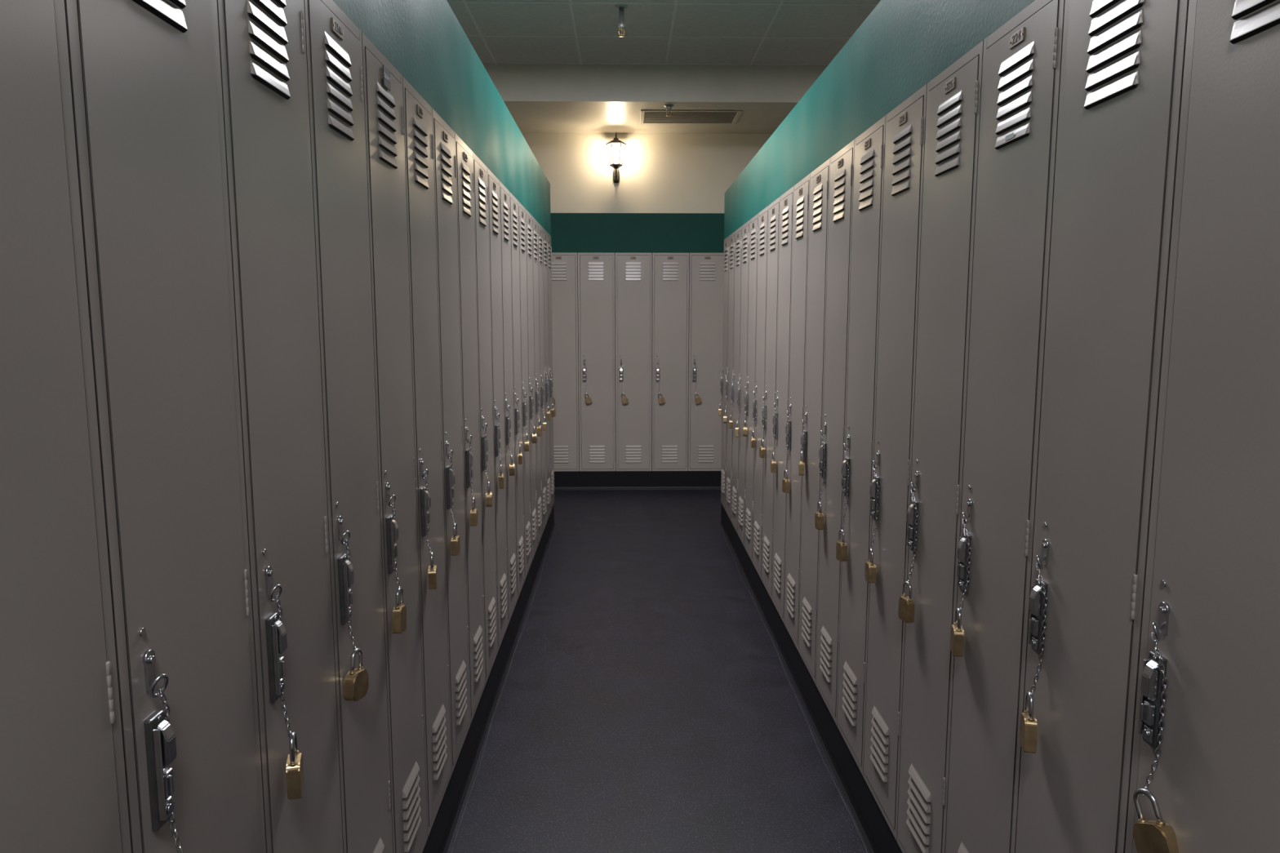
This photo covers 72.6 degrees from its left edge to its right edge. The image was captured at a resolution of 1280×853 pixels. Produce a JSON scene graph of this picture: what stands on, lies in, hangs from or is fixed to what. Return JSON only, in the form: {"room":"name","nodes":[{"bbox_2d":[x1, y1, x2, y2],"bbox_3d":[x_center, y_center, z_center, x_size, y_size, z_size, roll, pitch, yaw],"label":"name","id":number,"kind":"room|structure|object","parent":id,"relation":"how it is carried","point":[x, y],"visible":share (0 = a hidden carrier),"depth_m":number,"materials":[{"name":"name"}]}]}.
{"room":"locker room","nodes":[
{"label":"locker room","id":0,"kind":"room"},
{"bbox_2d":[333,0,551,235],"bbox_3d":[-0.789,-0.086,2.959,0.479,2.335,6.100,0,7,-1],"label":"wall","id":1,"kind":"structure","parent":0,"point":[426,42],"depth_m":2.54,"materials":[{"name":"green paint"}]},
{"bbox_2d":[422,506,557,852],"bbox_3d":[-0.735,0.996,3.098,0.390,0.155,6.100,0,7,-1],"label":"baseboard","id":2,"kind":"structure","parent":1,"relation":"attached to","point":[438,841],"depth_m":3.02,"materials":[{"name":"rubber"}]},
{"bbox_2d":[0,0,131,852],"bbox_3d":[-0.688,0.296,0.704,0.401,1.835,0.302,0,7,-1],"label":"locker","id":3,"kind":"object","parent":2,"relation":"on","point":[63,786],"visible":1,"depth_m":0.75,"materials":[{"name":"metal"}]},
{"bbox_2d":[64,0,266,852],"bbox_3d":[-0.693,0.258,1.006,0.401,1.835,0.302,0,7,-1],"label":"locker","id":4,"kind":"object","parent":2,"relation":"on","point":[146,87],"visible":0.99,"depth_m":0.94,"materials":[{"name":"metal"}]},
{"bbox_2d":[216,0,342,852],"bbox_3d":[-0.699,0.220,1.309,0.401,1.835,0.302,0,7,-1],"label":"locker","id":5,"kind":"object","parent":2,"relation":"on","point":[262,42],"visible":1,"depth_m":1.25,"materials":[{"name":"metal"}]},
{"bbox_2d":[285,731,304,799],"bbox_3d":[-0.499,0.485,1.258,0.018,0.096,0.045,-2,7,-15],"label":"padlock","id":6,"kind":"object","parent":5,"relation":"hanging from","point":[295,766],"visible":1,"depth_m":1.24,"materials":[{"name":"gold metal"}]},
{"bbox_2d":[303,0,392,852],"bbox_3d":[-0.704,0.181,1.611,0.401,1.835,0.302,0,7,-1],"label":"locker","id":7,"kind":"object","parent":2,"relation":"on","point":[334,46],"visible":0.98,"depth_m":1.56,"materials":[{"name":"metal"}]},
{"bbox_2d":[342,648,368,701],"bbox_3d":[-0.505,0.440,1.546,0.021,0.091,0.054,1,7,10],"label":"padlock","id":8,"kind":"object","parent":7,"relation":"hanging from","point":[356,681],"visible":1,"depth_m":1.53,"materials":[{"name":"gold metal"}]},
{"bbox_2d":[361,31,427,852],"bbox_3d":[-0.709,0.143,1.914,0.401,1.835,0.302,0,7,-1],"label":"locker","id":9,"kind":"object","parent":2,"relation":"on","point":[382,82],"visible":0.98,"depth_m":1.88,"materials":[{"name":"metal"}]},
{"bbox_2d":[391,587,406,633],"bbox_3d":[-0.511,0.390,1.847,0.018,0.095,0.048,0,7,2],"label":"padlock","id":10,"kind":"object","parent":9,"relation":"hanging from","point":[399,611],"visible":1,"depth_m":1.83,"materials":[{"name":"gold metal"}]},
{"bbox_2d":[402,75,451,837],"bbox_3d":[-0.715,0.104,2.216,0.401,1.835,0.302,0,7,-1],"label":"locker","id":11,"kind":"object","parent":2,"relation":"on","point":[417,113],"visible":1,"depth_m":2.19,"materials":[{"name":"metal"}]},
{"bbox_2d":[427,551,437,589],"bbox_3d":[-0.515,0.355,2.162,0.019,0.091,0.048,-1,7,-10],"label":"padlock","id":12,"kind":"object","parent":11,"relation":"hanging from","point":[432,571],"visible":1,"depth_m":2.14,"materials":[{"name":"gold metal"}]},
{"bbox_2d":[431,107,470,774],"bbox_3d":[-0.720,0.066,2.519,0.401,1.835,0.302,0,7,-1],"label":"locker","id":13,"kind":"object","parent":2,"relation":"on","point":[444,137],"visible":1,"depth_m":2.49,"materials":[{"name":"metal"}]},
{"bbox_2d":[450,523,460,555],"bbox_3d":[-0.521,0.317,2.460,0.019,0.090,0.046,0,6,-3],"label":"padlock","id":14,"kind":"object","parent":13,"relation":"hanging from","point":[455,540],"visible":1,"depth_m":2.44,"materials":[{"name":"gold metal"}]},
{"bbox_2d":[454,132,485,724],"bbox_3d":[-0.725,0.028,2.821,0.401,1.835,0.302,0,7,-1],"label":"locker","id":15,"kind":"object","parent":2,"relation":"on","point":[464,154],"visible":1,"depth_m":2.80,"materials":[{"name":"metal"}]},
{"bbox_2d":[470,497,478,526],"bbox_3d":[-0.526,0.269,2.760,0.019,0.091,0.048,0,7,-3],"label":"padlock","id":16,"kind":"object","parent":15,"relation":"hanging from","point":[473,512],"visible":1,"depth_m":2.74,"materials":[{"name":"gold metal"}]},
{"bbox_2d":[472,151,497,683],"bbox_3d":[-0.730,-0.011,3.124,0.401,1.835,0.302,0,7,-1],"label":"locker","id":17,"kind":"object","parent":2,"relation":"on","point":[482,255],"visible":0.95,"depth_m":3.10,"materials":[{"name":"metal"}]},
{"bbox_2d":[485,481,493,506],"bbox_3d":[-0.531,0.237,3.065,0.021,0.090,0.051,-1,6,-6],"label":"padlock","id":18,"kind":"object","parent":17,"relation":"hanging from","point":[489,501],"visible":1,"depth_m":3.04,"materials":[{"name":"gold metal"}]},
{"bbox_2d":[487,168,508,651],"bbox_3d":[-0.736,-0.049,3.426,0.401,1.835,0.302,0,7,-1],"label":"locker","id":19,"kind":"object","parent":2,"relation":"on","point":[494,199],"visible":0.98,"depth_m":3.40,"materials":[{"name":"metal"}]},
{"bbox_2d":[498,464,504,488],"bbox_3d":[-0.537,0.193,3.368,0.018,0.095,0.042,-1,8,-5],"label":"padlock","id":20,"kind":"object","parent":19,"relation":"hanging from","point":[501,485],"visible":1,"depth_m":3.35,"materials":[{"name":"gold metal"}]},
{"bbox_2d":[499,181,516,622],"bbox_3d":[-0.741,-0.087,3.729,0.401,1.835,0.302,0,7,-1],"label":"locker","id":21,"kind":"object","parent":2,"relation":"on","point":[504,192],"visible":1,"depth_m":3.70,"materials":[{"name":"metal"}]},
{"bbox_2d":[508,454,514,475],"bbox_3d":[-0.541,0.162,3.673,0.021,0.091,0.052,-1,7,-12],"label":"padlock","id":22,"kind":"object","parent":21,"relation":"hanging from","point":[511,466],"visible":1,"depth_m":3.65,"materials":[{"name":"gold metal"}]},
{"bbox_2d":[509,191,524,601],"bbox_3d":[-0.746,-0.126,4.031,0.401,1.835,0.302,0,7,-1],"label":"locker","id":23,"kind":"object","parent":2,"relation":"on","point":[513,202],"visible":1,"depth_m":3.99,"materials":[{"name":"metal"}]},
{"bbox_2d":[517,444,522,464],"bbox_3d":[-0.548,0.126,3.978,0.019,0.091,0.049,-1,7,-6],"label":"padlock","id":24,"kind":"object","parent":23,"relation":"hanging from","point":[519,454],"visible":1,"depth_m":3.96,"materials":[{"name":"gold metal"}]},
{"bbox_2d":[518,201,531,579],"bbox_3d":[-0.752,-0.164,4.334,0.401,1.835,0.302,0,7,-1],"label":"locker","id":25,"kind":"object","parent":2,"relation":"on","point":[522,210],"visible":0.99,"depth_m":4.31,"materials":[{"name":"metal"}]},
{"bbox_2d":[524,433,529,451],"bbox_3d":[-0.554,0.076,4.277,0.021,0.091,0.052,0,7,-1],"label":"padlock","id":26,"kind":"object","parent":25,"relation":"hanging from","point":[527,442],"visible":1,"depth_m":4.26,"materials":[{"name":"gold metal"}]},
{"bbox_2d":[525,208,537,562],"bbox_3d":[-0.757,-0.203,4.636,0.401,1.835,0.302,0,7,-1],"label":"locker","id":27,"kind":"object","parent":2,"relation":"on","point":[529,239],"visible":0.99,"depth_m":4.61,"materials":[{"name":"metal"}]},
{"bbox_2d":[531,426,536,443],"bbox_3d":[-0.558,0.042,4.584,0.021,0.091,0.053,-2,7,-13],"label":"padlock","id":28,"kind":"object","parent":27,"relation":"hanging from","point":[533,434],"visible":1,"depth_m":4.56,"materials":[{"name":"gold metal"}]},
{"bbox_2d":[532,216,542,546],"bbox_3d":[-0.762,-0.241,4.939,0.401,1.835,0.302,0,7,-1],"label":"locker","id":29,"kind":"object","parent":2,"relation":"on","point":[535,224],"visible":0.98,"depth_m":4.91,"materials":[{"name":"metal"}]},
{"bbox_2d":[537,419,542,436],"bbox_3d":[-0.562,0.008,4.881,0.018,0.095,0.042,1,7,8],"label":"padlock","id":30,"kind":"object","parent":29,"relation":"hanging from","point":[540,427],"visible":1,"depth_m":4.87,"materials":[{"name":"gold metal"}]},
{"bbox_2d":[537,222,546,533],"bbox_3d":[-0.767,-0.279,5.242,0.401,1.835,0.302,0,7,-1],"label":"locker","id":31,"kind":"object","parent":2,"relation":"on","point":[542,371],"visible":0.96,"depth_m":5.22,"materials":[{"name":"metal"}]},
{"bbox_2d":[542,415,546,431],"bbox_3d":[-0.568,-0.020,5.184,0.019,0.090,0.046,-1,6,-8],"label":"padlock","id":32,"kind":"object","parent":31,"relation":"hanging from","point":[544,422],"visible":1,"depth_m":5.16,"materials":[{"name":"gold metal"}]},
{"bbox_2d":[542,227,551,521],"bbox_3d":[-0.773,-0.318,5.544,0.401,1.835,0.302,0,7,-1],"label":"locker","id":33,"kind":"object","parent":2,"relation":"on","point":[544,233],"visible":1,"depth_m":5.51,"materials":[{"name":"metal"}]},
{"bbox_2d":[546,405,551,420],"bbox_3d":[-0.574,-0.085,5.487,0.018,0.096,0.043,0,7,3],"label":"padlock","id":34,"kind":"object","parent":33,"relation":"hanging from","point":[548,413],"visible":1,"depth_m":5.47,"materials":[{"name":"gold metal"}]},
{"bbox_2d":[546,232,554,510],"bbox_3d":[-0.778,-0.356,5.846,0.401,1.835,0.302,0,7,-1],"label":"locker","id":35,"kind":"object","parent":2,"relation":"on","point":[548,237],"visible":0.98,"depth_m":5.82,"materials":[{"name":"metal"}]},
{"bbox_2d":[551,402,555,417],"bbox_3d":[-0.577,-0.111,5.795,0.018,0.096,0.046,1,7,10],"label":"padlock","id":36,"kind":"object","parent":35,"relation":"hanging from","point":[553,410],"visible":1,"depth_m":5.78,"materials":[{"name":"gold metal"}]},
{"bbox_2d":[521,133,772,213],"bbox_3d":[-0.034,-1.192,7.631,6.800,3.355,0.100,0,7,-1],"label":"wall","id":37,"kind":"structure","parent":0,"point":[660,172],"depth_m":7.45,"materials":[{"name":"beige paint"}]},
{"bbox_2d":[605,131,626,182],"bbox_3d":[-0.193,-2.270,7.327,0.155,0.400,0.209,3,8,25],"label":"wall lantern","id":38,"kind":"object","parent":37,"relation":"attached to","point":[615,142],"visible":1,"depth_m":7.30,"materials":[{"name":"black metal"}]},
{"bbox_2d":[550,213,724,255],"bbox_3d":[-0.030,-1.608,7.317,6.800,0.316,0.419,0,7,-1],"label":"wall ledge","id":39,"kind":"object","parent":37,"relation":"attached to","point":[637,233],"visible":0.21,"depth_m":7.11,"materials":[{"name":"green paint"}]},
{"bbox_2d":[554,470,720,489],"bbox_3d":[-0.029,0.431,7.548,6.800,0.155,0.382,0,7,-1],"label":"baseboard","id":40,"kind":"structure","parent":37,"relation":"attached to","point":[563,480],"depth_m":7.37,"materials":[{"name":"rubber"}]},
{"bbox_2d":[551,252,579,471],"bbox_3d":[-0.667,-0.544,7.409,0.302,1.815,0.401,0,7,-1],"label":"locker","id":41,"kind":"object","parent":40,"relation":"on","point":[564,265],"visible":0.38,"depth_m":7.23,"materials":[{"name":"metal"}]},
{"bbox_2d":[577,252,615,471],"bbox_3d":[-0.361,-0.545,7.415,0.302,1.815,0.401,0,7,-1],"label":"locker","id":42,"kind":"object","parent":40,"relation":"on","point":[596,270],"visible":1,"depth_m":7.23,"materials":[{"name":"metal"}]},
{"bbox_2d":[584,393,591,404],"bbox_3d":[-0.432,-0.234,7.255,0.063,0.090,0.021,0,7,-1],"label":"padlock","id":43,"kind":"object","parent":42,"relation":"hanging from","point":[588,400],"visible":1,"depth_m":7.25,"materials":[{"name":"gold metal"}]},
{"bbox_2d":[615,252,652,471],"bbox_3d":[-0.056,-0.546,7.420,0.302,1.815,0.401,0,7,-1],"label":"locker","id":44,"kind":"object","parent":40,"relation":"on","point":[633,270],"visible":1,"depth_m":7.24,"materials":[{"name":"metal"}]},
{"bbox_2d":[621,392,628,404],"bbox_3d":[-0.126,-0.234,7.260,0.063,0.090,0.021,0,7,-1],"label":"padlock","id":45,"kind":"object","parent":44,"relation":"hanging from","point":[624,400],"visible":1,"depth_m":7.25,"materials":[{"name":"gold metal"}]},
{"bbox_2d":[651,253,688,471],"bbox_3d":[0.249,-0.546,7.425,0.302,1.815,0.401,0,7,-1],"label":"locker","id":46,"kind":"object","parent":40,"relation":"on","point":[670,271],"visible":1,"depth_m":7.25,"materials":[{"name":"metal"}]},
{"bbox_2d":[657,392,665,404],"bbox_3d":[0.179,-0.235,7.265,0.063,0.090,0.021,0,7,-1],"label":"padlock","id":47,"kind":"object","parent":46,"relation":"hanging from","point":[661,400],"visible":1,"depth_m":7.26,"materials":[{"name":"gold metal"}]},
{"bbox_2d":[687,253,724,471],"bbox_3d":[0.555,-0.547,7.431,0.302,1.815,0.401,0,7,-1],"label":"locker","id":48,"kind":"object","parent":40,"relation":"on","point":[705,269],"visible":0.83,"depth_m":7.25,"materials":[{"name":"metal"}]},
{"bbox_2d":[694,392,702,404],"bbox_3d":[0.484,-0.236,7.271,0.062,0.090,0.021,0,7,-1],"label":"padlock","id":49,"kind":"object","parent":48,"relation":"hanging from","point":[698,400],"visible":1,"depth_m":7.26,"materials":[{"name":"gold metal"}]},
{"bbox_2d":[483,64,826,133],"bbox_3d":[-0.024,-2.605,6.847,6.800,0.355,1.100,0,7,-1],"label":"soffit","id":50,"kind":"object","parent":37,"relation":"attached to","point":[539,98],"depth_m":6.32,"materials":[{"name":"paint"}]},
{"bbox_2d":[663,104,673,116],"bbox_3d":[0.214,-2.337,6.442,0.072,0.075,0.071,0,7,-1],"label":"sprinkler","id":51,"kind":"object","parent":50,"relation":"attached to","point":[668,107],"visible":1,"depth_m":6.43,"materials":[{"name":"silver metal"}]},
{"bbox_2d":[640,110,742,124],"bbox_3d":[0.388,-2.418,6.808,0.770,0.006,0.450,0,7,-1],"label":"air vent","id":52,"kind":"object","parent":50,"relation":"attached to","point":[647,117],"visible":1,"depth_m":6.81,"materials":[{"name":"metal"}]},
{"bbox_2d":[644,111,737,122],"bbox_3d":[0.388,-2.419,6.807,0.710,0.003,0.390,0,7,-1],"label":"vent grille","id":53,"kind":"object","parent":52,"relation":"attached to","point":[649,117],"depth_m":6.81,"materials":[{"name":"metal"}]},
{"bbox_2d":[447,488,870,852],"bbox_3d":[0.061,1.212,2.408,6.800,0.100,10.870,0,7,-1],"label":"floor","id":54,"kind":"structure","parent":0,"point":[647,704],"depth_m":3.22,"materials":[{"name":"plastic"}]},
{"bbox_2d":[612,488,693,489],"bbox_3d":[-0.076,0.532,7.359,6.700,0.004,0.016,0,7,-1],"label":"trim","id":55,"kind":"structure","parent":54,"relation":"on","point":[612,489],"depth_m":7.36,"materials":[{"name":"black rubber"}]},
{"bbox_2d":[446,0,880,66],"bbox_3d":[0.071,-2.047,1.440,6.800,0.100,9.770,0,7,-1],"label":"ceiling","id":56,"kind":"structure","parent":0,"point":[491,19],"depth_m":5.52,"materials":[{"name":"tile"}]},
{"bbox_2d":[615,4,627,36],"bbox_3d":[-0.108,-2.376,5.101,0.072,0.170,0.071,0,7,-1],"label":"sprinkler","id":57,"kind":"object","parent":56,"relation":"attached to","point":[621,25],"visible":1,"depth_m":5.09,"materials":[{"name":"silver metal"}]},
{"bbox_2d":[447,0,878,66],"bbox_3d":[0.071,-1.996,1.447,6.800,0.003,9.770,0,7,-1],"label":"trim","id":58,"kind":"structure","parent":56,"relation":"attached to","point":[464,2],"depth_m":5.63,"materials":[{"name":"grey metal"}]},
{"bbox_2d":[724,0,1034,239],"bbox_3d":[0.864,-0.059,2.968,0.479,2.280,6.167,0,7,-1],"label":"wall","id":59,"kind":"structure","parent":0,"point":[901,46],"depth_m":2.45,"materials":[{"name":"green paint"}]},
{"bbox_2d":[718,503,902,852],"bbox_3d":[0.811,0.995,3.101,0.390,0.155,6.167,0,7,-1],"label":"baseboard","id":60,"kind":"structure","parent":59,"relation":"attached to","point":[877,836],"depth_m":3.02,"materials":[{"name":"rubber"}]},
{"bbox_2d":[720,235,728,510],"bbox_3d":[0.752,-0.351,5.882,0.401,1.815,0.305,0,7,-1],"label":"locker","id":61,"kind":"object","parent":60,"relation":"on","point":[726,264],"visible":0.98,"depth_m":5.88,"materials":[{"name":"metal"}]},
{"bbox_2d":[718,403,721,416],"bbox_3d":[0.551,-0.117,5.998,0.019,0.091,0.049,1,7,10],"label":"padlock","id":62,"kind":"object","parent":61,"relation":"hanging from","point":[719,409],"visible":1,"depth_m":5.98,"materials":[{"name":"gold metal"}]},
{"bbox_2d":[724,231,735,521],"bbox_3d":[0.758,-0.312,5.577,0.401,1.815,0.305,0,7,-1],"label":"locker","id":63,"kind":"object","parent":60,"relation":"on","point":[728,385],"visible":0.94,"depth_m":5.57,"materials":[{"name":"metal"}]},
{"bbox_2d":[723,409,726,423],"bbox_3d":[0.557,-0.065,5.691,0.021,0.091,0.054,1,7,8],"label":"padlock","id":64,"kind":"object","parent":63,"relation":"hanging from","point":[725,415],"visible":1,"depth_m":5.67,"materials":[{"name":"gold metal"}]},
{"bbox_2d":[730,226,742,533],"bbox_3d":[0.763,-0.273,5.271,0.401,1.815,0.305,0,7,-1],"label":"locker","id":65,"kind":"object","parent":60,"relation":"on","point":[738,254],"visible":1,"depth_m":5.26,"materials":[{"name":"metal"}]},
{"bbox_2d":[728,413,732,428],"bbox_3d":[0.563,-0.033,5.393,0.019,0.090,0.046,1,9,9],"label":"padlock","id":66,"kind":"object","parent":65,"relation":"hanging from","point":[731,420],"visible":1,"depth_m":5.37,"materials":[{"name":"gold metal"}]},
{"bbox_2d":[737,219,750,546],"bbox_3d":[0.769,-0.234,4.965,0.401,1.815,0.305,0,7,-1],"label":"locker","id":67,"kind":"object","parent":60,"relation":"on","point":[741,393],"visible":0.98,"depth_m":4.95,"materials":[{"name":"metal"}]},
{"bbox_2d":[735,421,738,437],"bbox_3d":[0.567,0.015,5.080,0.018,0.095,0.047,1,7,10],"label":"padlock","id":68,"kind":"object","parent":67,"relation":"hanging from","point":[736,428],"visible":1,"depth_m":5.06,"materials":[{"name":"gold metal"}]},
{"bbox_2d":[744,213,758,562],"bbox_3d":[0.774,-0.195,4.659,0.401,1.815,0.305,0,7,-1],"label":"locker","id":69,"kind":"object","parent":60,"relation":"on","point":[749,397],"visible":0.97,"depth_m":4.64,"materials":[{"name":"metal"}]},
{"bbox_2d":[742,419,746,436],"bbox_3d":[0.575,0.009,4.774,0.021,0.090,0.051,0,6,2],"label":"padlock","id":70,"kind":"object","parent":69,"relation":"hanging from","point":[744,428],"visible":1,"depth_m":4.75,"materials":[{"name":"gold metal"}]},
{"bbox_2d":[752,205,768,579],"bbox_3d":[0.779,-0.157,4.353,0.401,1.815,0.305,0,7,-1],"label":"locker","id":71,"kind":"object","parent":60,"relation":"on","point":[757,404],"visible":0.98,"depth_m":4.35,"materials":[{"name":"metal"}]},
{"bbox_2d":[750,430,755,448],"bbox_3d":[0.581,0.063,4.479,0.019,0.091,0.050,0,7,0],"label":"padlock","id":72,"kind":"object","parent":71,"relation":"hanging from","point":[753,438],"visible":1,"depth_m":4.46,"materials":[{"name":"gold metal"}]},
{"bbox_2d":[761,196,780,599],"bbox_3d":[0.785,-0.118,4.047,0.401,1.815,0.305,0,7,-1],"label":"locker","id":73,"kind":"object","parent":60,"relation":"on","point":[768,411],"visible":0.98,"depth_m":4.04,"materials":[{"name":"metal"}]},
{"bbox_2d":[759,439,765,457],"bbox_3d":[0.586,0.105,4.167,0.019,0.090,0.046,-1,8,-6],"label":"padlock","id":74,"kind":"object","parent":73,"relation":"hanging from","point":[762,450],"visible":1,"depth_m":4.15,"materials":[{"name":"gold metal"}]},
{"bbox_2d":[772,186,794,623],"bbox_3d":[0.790,-0.079,3.741,0.401,1.815,0.305,0,7,-1],"label":"locker","id":75,"kind":"object","parent":60,"relation":"on","point":[780,419],"visible":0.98,"depth_m":3.73,"materials":[{"name":"metal"}]},
{"bbox_2d":[770,452,776,472],"bbox_3d":[0.591,0.158,3.860,0.019,0.091,0.048,0,7,1],"label":"padlock","id":76,"kind":"object","parent":75,"relation":"hanging from","point":[773,463],"visible":1,"depth_m":3.84,"materials":[{"name":"gold metal"}]},
{"bbox_2d":[784,173,810,652],"bbox_3d":[0.795,-0.040,3.436,0.401,1.815,0.305,0,7,-1],"label":"locker","id":77,"kind":"object","parent":60,"relation":"on","point":[794,428],"visible":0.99,"depth_m":3.42,"materials":[{"name":"metal"}]},
{"bbox_2d":[782,469,790,493],"bbox_3d":[0.597,0.224,3.554,0.018,0.096,0.045,-1,7,-9],"label":"padlock","id":78,"kind":"object","parent":77,"relation":"hanging from","point":[785,482],"visible":1,"depth_m":3.54,"materials":[{"name":"gold metal"}]},
{"bbox_2d":[799,158,830,685],"bbox_3d":[0.801,-0.001,3.130,0.401,1.815,0.305,0,7,-1],"label":"locker","id":79,"kind":"object","parent":60,"relation":"on","point":[811,441],"visible":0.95,"depth_m":3.11,"materials":[{"name":"metal"}]},
{"bbox_2d":[798,450,804,475],"bbox_3d":[0.600,0.136,3.233,0.019,0.091,0.049,1,7,7],"label":"padlock","id":80,"kind":"object","parent":79,"relation":"hanging from","point":[801,464],"visible":1,"depth_m":3.21,"materials":[{"name":"gold metal"}]},
{"bbox_2d":[816,139,854,724],"bbox_3d":[0.806,0.037,2.824,0.401,1.815,0.305,0,7,-1],"label":"locker","id":81,"kind":"object","parent":60,"relation":"on","point":[831,452],"visible":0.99,"depth_m":2.81,"materials":[{"name":"metal"}]},
{"bbox_2d":[814,501,823,529],"bbox_3d":[0.607,0.301,2.946,0.018,0.096,0.043,-1,7,-6],"label":"padlock","id":82,"kind":"object","parent":81,"relation":"hanging from","point":[819,516],"visible":1,"depth_m":2.93,"materials":[{"name":"gold metal"}]},
{"bbox_2d":[836,115,885,776],"bbox_3d":[0.811,0.076,2.518,0.401,1.815,0.305,0,7,-1],"label":"locker","id":83,"kind":"object","parent":60,"relation":"on","point":[857,470],"visible":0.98,"depth_m":2.50,"materials":[{"name":"metal"}]},
{"bbox_2d":[835,529,847,561],"bbox_3d":[0.612,0.360,2.641,0.018,0.096,0.044,-1,7,-10],"label":"padlock","id":84,"kind":"object","parent":83,"relation":"hanging from","point":[841,547],"visible":1,"depth_m":2.63,"materials":[{"name":"gold metal"}]},
{"bbox_2d":[863,83,927,841],"bbox_3d":[0.817,0.115,2.212,0.401,1.815,0.305,0,7,-1],"label":"locker","id":85,"kind":"object","parent":60,"relation":"on","point":[890,491],"visible":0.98,"depth_m":2.19,"materials":[{"name":"metal"}]},
{"bbox_2d":[864,548,876,582],"bbox_3d":[0.618,0.372,2.331,0.019,0.091,0.048,0,7,1],"label":"padlock","id":86,"kind":"object","parent":85,"relation":"hanging from","point":[870,567],"visible":1,"depth_m":2.31,"materials":[{"name":"gold metal"}]},
{"bbox_2d":[897,40,983,852],"bbox_3d":[0.822,0.154,1.906,0.401,1.815,0.305,0,7,-1],"label":"locker","id":87,"kind":"object","parent":60,"relation":"on","point":[953,96],"visible":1,"depth_m":1.87,"materials":[{"name":"metal"}]},
{"bbox_2d":[897,581,915,622],"bbox_3d":[0.622,0.407,2.029,0.018,0.095,0.042,-1,7,-11],"label":"padlock","id":88,"kind":"object","parent":87,"relation":"hanging from","point":[906,604],"visible":1,"depth_m":2.02,"materials":[{"name":"gold metal"}]},
{"bbox_2d":[945,0,1065,852],"bbox_3d":[0.828,0.193,1.600,0.401,1.815,0.305,0,7,-1],"label":"locker","id":89,"kind":"object","parent":60,"relation":"on","point":[1021,70],"visible":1,"depth_m":1.55,"materials":[{"name":"metal"}]},
{"bbox_2d":[949,607,964,657],"bbox_3d":[0.628,0.404,1.722,0.018,0.096,0.044,1,7,10],"label":"padlock","id":90,"kind":"object","parent":89,"relation":"hanging from","point":[957,633],"visible":1,"depth_m":1.71,"materials":[{"name":"gold metal"}]},
{"bbox_2d":[1015,0,1189,852],"bbox_3d":[0.833,0.231,1.295,0.401,1.815,0.305,0,7,-1],"label":"locker","id":91,"kind":"object","parent":60,"relation":"on","point":[1122,61],"visible":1,"depth_m":1.23,"materials":[{"name":"metal"}]},
{"bbox_2d":[1019,691,1037,753],"bbox_3d":[0.630,0.478,1.411,0.018,0.096,0.045,2,7,13],"label":"padlock","id":92,"kind":"object","parent":91,"relation":"hanging from","point":[1028,723],"visible":1,"depth_m":1.40,"materials":[{"name":"gold metal"}]},
{"bbox_2d":[1124,0,1279,852],"bbox_3d":[0.838,0.270,0.989,0.401,1.815,0.305,0,7,-1],"label":"locker","id":93,"kind":"object","parent":60,"relation":"on","point":[1206,739],"visible":1,"depth_m":0.98,"materials":[{"name":"metal"}]},
{"bbox_2d":[1132,787,1178,852],"bbox_3d":[0.644,0.504,1.087,0.021,0.089,0.068,-2,8,-18],"label":"padlock","id":94,"kind":"object","parent":93,"relation":"hanging from","point":[1157,836],"visible":1,"depth_m":1.08,"materials":[{"name":"gold metal"}]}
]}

